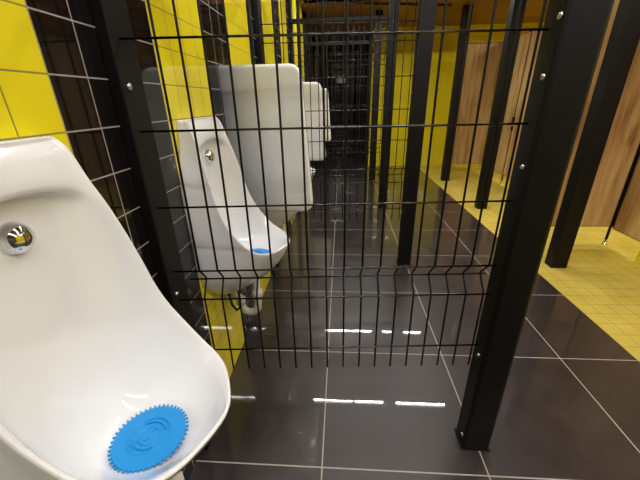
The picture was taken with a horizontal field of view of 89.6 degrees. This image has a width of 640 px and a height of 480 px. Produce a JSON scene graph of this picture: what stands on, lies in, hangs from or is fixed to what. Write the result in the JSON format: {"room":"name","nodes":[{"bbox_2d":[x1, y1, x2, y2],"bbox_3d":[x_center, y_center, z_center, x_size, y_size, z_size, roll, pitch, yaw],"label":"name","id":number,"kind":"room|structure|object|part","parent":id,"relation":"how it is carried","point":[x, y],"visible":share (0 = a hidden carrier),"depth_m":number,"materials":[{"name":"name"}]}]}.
{"room":"public restroom","nodes":[
{"label":"public restroom","id":0,"kind":"room"},
{"bbox_2d":[0,0,319,479],"bbox_3d":[-0.357,-1.603,3.533,0.100,2.850,10.700,0,23,4],"label":"wall","id":1,"kind":"structure","parent":0,"point":[54,81],"depth_m":0.85,"materials":[{"name":"tile"}]},
{"bbox_2d":[0,136,230,479],"bbox_3d":[-0.345,0.278,0.617,0.331,0.891,0.423,0,23,4],"label":"urinal","id":2,"kind":"object","parent":1,"relation":"attached to","point":[89,341],"visible":0.94,"depth_m":0.61,"materials":[{"name":"white ceramic"}]},
{"bbox_2d":[107,404,188,473],"bbox_3d":[-0.346,0.397,0.655,0.148,0.009,0.148,-12,25,-22],"label":"screen","id":3,"kind":"object","parent":2,"relation":"in","point":[146,440],"visible":1,"depth_m":0.65,"materials":[{"name":"blue plastic"}]},
{"bbox_2d":[177,116,289,314],"bbox_3d":[-0.295,-0.045,1.364,0.331,0.891,0.423,0,23,4],"label":"urinal","id":4,"kind":"object","parent":1,"relation":"attached to","point":[207,145],"visible":0.84,"depth_m":1.26,"materials":[{"name":"white ceramic"}]},
{"bbox_2d":[252,248,268,253],"bbox_3d":[-0.288,0.066,1.419,0.148,0.009,0.148,-12,25,-22],"label":"screen","id":5,"kind":"object","parent":4,"relation":"in","point":[260,251],"visible":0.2,"depth_m":1.45,"materials":[{"name":"blue plastic"}]},
{"bbox_2d":[218,63,312,210],"bbox_3d":[-0.242,-0.470,1.569,0.402,0.678,0.076,0,23,4],"label":"divider","id":6,"kind":"object","parent":1,"relation":"attached to","point":[266,82],"visible":0.76,"depth_m":1.52,"materials":[{"name":"white ceramic"}]},
{"bbox_2d":[261,211,297,232],"bbox_3d":[-0.251,-0.329,2.018,0.331,0.891,0.423,0,23,4],"label":"urinal","id":7,"kind":"object","parent":1,"relation":"attached to","point":[278,218],"visible":0.02,"depth_m":1.96,"materials":[{"name":"white ceramic"}]},
{"bbox_2d":[303,82,325,160],"bbox_3d":[-0.148,-1.076,2.970,0.402,0.678,0.076,0,23,4],"label":"divider","id":8,"kind":"object","parent":1,"relation":"attached to","point":[314,146],"visible":0.43,"depth_m":2.92,"materials":[{"name":"white ceramic"}]},
{"bbox_2d":[325,88,330,140],"bbox_3d":[-0.054,-1.683,4.371,0.402,0.678,0.076,0,23,4],"label":"divider","id":9,"kind":"object","parent":1,"relation":"attached to","point":[329,130],"visible":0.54,"depth_m":4.36,"materials":[{"name":"white ceramic"}]},
{"bbox_2d":[320,49,363,149],"bbox_3d":[0.569,-3.741,8.441,1.290,2.850,0.100,0,23,4],"label":"wall","id":10,"kind":"structure","parent":0,"point":[355,121],"depth_m":8.37,"materials":[{"name":"black tile"}]},
{"bbox_2d":[361,30,372,164],"bbox_3d":[1.087,-3.245,7.267,0.100,2.850,2.380,0,23,4],"label":"wall","id":11,"kind":"structure","parent":0,"point":[365,58],"depth_m":7.68,"materials":[{"name":"black tile"}]},
{"bbox_2d":[189,149,639,479],"bbox_3d":[1.916,-0.326,3.934,4.400,0.100,10.700,0,23,4],"label":"floor","id":12,"kind":"structure","parent":0,"point":[569,409],"depth_m":1.66,"materials":[{"name":"tile"}]},
{"bbox_2d":[313,35,368,164],"bbox_3d":[0.448,-2.733,6.427,1.125,2.400,0.115,-1,23,1],"label":"partition","id":13,"kind":"structure","parent":12,"relation":"on","point":[367,55],"depth_m":6.28,"materials":[{"name":"black metal"}]},
{"bbox_3d":[-0.097,-2.726,6.438,0.030,2.400,0.096,0,23,4],"label":"wall post","id":14,"kind":"part","parent":13,"relation":"part of","materials":[{"name":"black metal"}]},
{"bbox_3d":[0.954,-2.736,6.409,0.100,2.400,0.084,0,23,4],"label":"corridor post","id":15,"kind":"part","parent":13,"relation":"part of","materials":[{"name":"black metal"}]},
{"bbox_2d":[303,10,382,179],"bbox_3d":[0.354,-2.126,5.025,1.125,2.400,0.115,-1,23,1],"label":"partition","id":16,"kind":"structure","parent":12,"relation":"on","point":[373,90],"depth_m":4.88,"materials":[{"name":"black metal"}]},
{"bbox_3d":[-0.192,-2.119,5.037,0.030,2.400,0.096,0,23,4],"label":"wall post","id":17,"kind":"part","parent":16,"relation":"part of","materials":[{"name":"black metal"}]},
{"bbox_3d":[0.860,-2.129,5.008,0.100,2.400,0.084,0,23,4],"label":"corridor post","id":18,"kind":"part","parent":16,"relation":"part of","materials":[{"name":"black metal"}]},
{"bbox_2d":[288,0,399,207],"bbox_3d":[0.260,-1.519,3.624,1.125,2.400,0.115,-1,23,1],"label":"partition","id":19,"kind":"structure","parent":12,"relation":"on","point":[392,2],"depth_m":3.48,"materials":[{"name":"black metal"}]},
{"bbox_3d":[-0.285,-1.512,3.635,0.030,2.400,0.096,0,23,4],"label":"wall post","id":20,"kind":"part","parent":19,"relation":"part of","materials":[{"name":"black metal"}]},
{"bbox_3d":[0.766,-1.522,3.606,0.100,2.400,0.084,0,23,4],"label":"corridor post","id":21,"kind":"part","parent":19,"relation":"part of","materials":[{"name":"black metal"}]},
{"bbox_2d":[252,0,437,265],"bbox_3d":[0.166,-0.912,2.223,1.125,2.400,0.115,-1,23,1],"label":"partition","id":22,"kind":"structure","parent":12,"relation":"on","point":[429,9],"depth_m":2.17,"materials":[{"name":"black metal"}]},
{"bbox_3d":[-0.380,-0.905,2.234,0.030,2.400,0.096,0,23,4],"label":"wall post","id":23,"kind":"part","parent":22,"relation":"part of","materials":[{"name":"black metal"}]},
{"bbox_3d":[0.672,-0.915,2.205,0.100,2.400,0.084,0,23,4],"label":"corridor post","id":24,"kind":"part","parent":22,"relation":"part of","materials":[{"name":"black metal"}]},
{"bbox_2d":[89,0,614,450],"bbox_3d":[0.072,-0.305,0.821,1.125,2.400,0.115,-1,23,1],"label":"partition","id":25,"kind":"structure","parent":12,"relation":"on","point":[573,31],"depth_m":0.85,"materials":[{"name":"black metal"}]},
{"bbox_3d":[-0.474,-0.298,0.833,0.030,2.400,0.096,0,23,4],"label":"wall post","id":26,"kind":"part","parent":25,"relation":"part of","materials":[{"name":"black metal"}]},
{"bbox_3d":[0.601,0.790,1.279,0.108,0.006,0.090,0,23,4],"label":"plate","id":27,"kind":"part","parent":25,"relation":"part of","materials":[{"name":"black metal"}]},
{"bbox_3d":[0.578,-0.308,0.804,0.100,2.400,0.084,0,23,4],"label":"corridor post","id":28,"kind":"part","parent":25,"relation":"part of","materials":[{"name":"black metal"}]},
{"bbox_2d":[440,4,473,180],"bbox_3d":[2.040,-2.092,4.862,0.118,2.400,0.093,0,23,4],"label":"post","id":29,"kind":"object","parent":12,"relation":"on","point":[465,8],"visible":0.76,"depth_m":4.77,"materials":[{"name":"black metal"}]},
{"bbox_2d":[451,27,542,183],"bbox_3d":[2.516,-1.816,4.655,0.632,2.040,1.883,0,23,4],"label":"stall","id":30,"kind":"object","parent":12,"relation":"on","point":[476,52],"visible":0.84,"depth_m":5.19,"materials":[{"name":"brown wood"}]},
{"bbox_3d":[2.554,-2.247,5.482,0.590,1.885,0.018,0,23,4],"label":"door","id":31,"kind":"part","parent":30,"relation":"part of","materials":[{"name":"brown wood"}]},
{"bbox_3d":[2.839,-2.057,5.027,0.020,1.885,0.910,0,23,4],"label":"panel","id":32,"kind":"part","parent":30,"relation":"part of","materials":[{"name":"brown wood"}]},
{"bbox_3d":[2.781,-1.686,4.171,0.020,1.885,0.920,0,23,4],"label":"panel","id":33,"kind":"part","parent":30,"relation":"part of","materials":[{"name":"brown wood"}]},
{"bbox_2d":[474,0,526,208],"bbox_3d":[1.949,-1.497,3.488,0.116,2.400,0.093,0,23,4],"label":"post","id":34,"kind":"object","parent":12,"relation":"on","point":[512,14],"visible":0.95,"depth_m":3.45,"materials":[{"name":"black metal"}]},
{"bbox_2d":[544,0,639,267],"bbox_3d":[1.859,-0.898,2.105,0.118,2.400,0.093,0,23,4],"label":"post","id":35,"kind":"object","parent":12,"relation":"on","point":[624,37],"visible":1,"depth_m":2.14,"materials":[{"name":"black metal"}]},
{"bbox_2d":[551,0,639,244],"bbox_3d":[2.234,-0.583,1.812,0.650,2.040,1.662,0,23,4],"label":"stall","id":36,"kind":"object","parent":12,"relation":"on","point":[614,198],"visible":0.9,"depth_m":2.64,"materials":[{"name":"brown wood"}]},
{"bbox_3d":[2.571,-0.910,2.529,0.021,2.000,0.021,0,23,4],"label":"leg","id":37,"kind":"part","parent":36,"relation":"part of","materials":[{"name":"black metal"}]},
{"bbox_3d":[2.543,-0.640,1.746,0.020,1.875,1.620,0,23,4],"label":"panel","id":38,"kind":"part","parent":36,"relation":"part of","materials":[{"name":"brown wood"}]},
{"bbox_2d":[635,250,639,264],"bbox_3d":[2.783,0.191,2.434,0.500,0.105,0.300,0,23,4],"label":"plinth","id":39,"kind":"object","parent":12,"relation":"on","point":[637,260],"visible":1,"depth_m":2.57,"materials":[{"name":"yellow tile"}]},
{"bbox_2d":[299,0,548,49],"bbox_3d":[1.866,-2.653,2.929,4.400,0.170,10.700,0,23,4],"label":"ceiling","id":40,"kind":"structure","parent":0,"point":[482,9],"depth_m":4.72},
{"bbox_2d":[319,1,451,5],"bbox_3d":[0.873,-3.071,4.191,1.791,0.023,0.023,-5,24,-8],"label":"trim","id":41,"kind":"structure","parent":40,"relation":"attached to","point":[364,3],"depth_m":4.16,"materials":[{"name":"black metal"}]},
{"bbox_2d":[368,22,543,165],"bbox_3d":[2.612,-2.743,6.028,3.310,2.850,0.100,0,23,4],"label":"wall","id":42,"kind":"structure","parent":0,"point":[450,42],"depth_m":5.99,"materials":[{"name":"yellow tile"}]}
]}

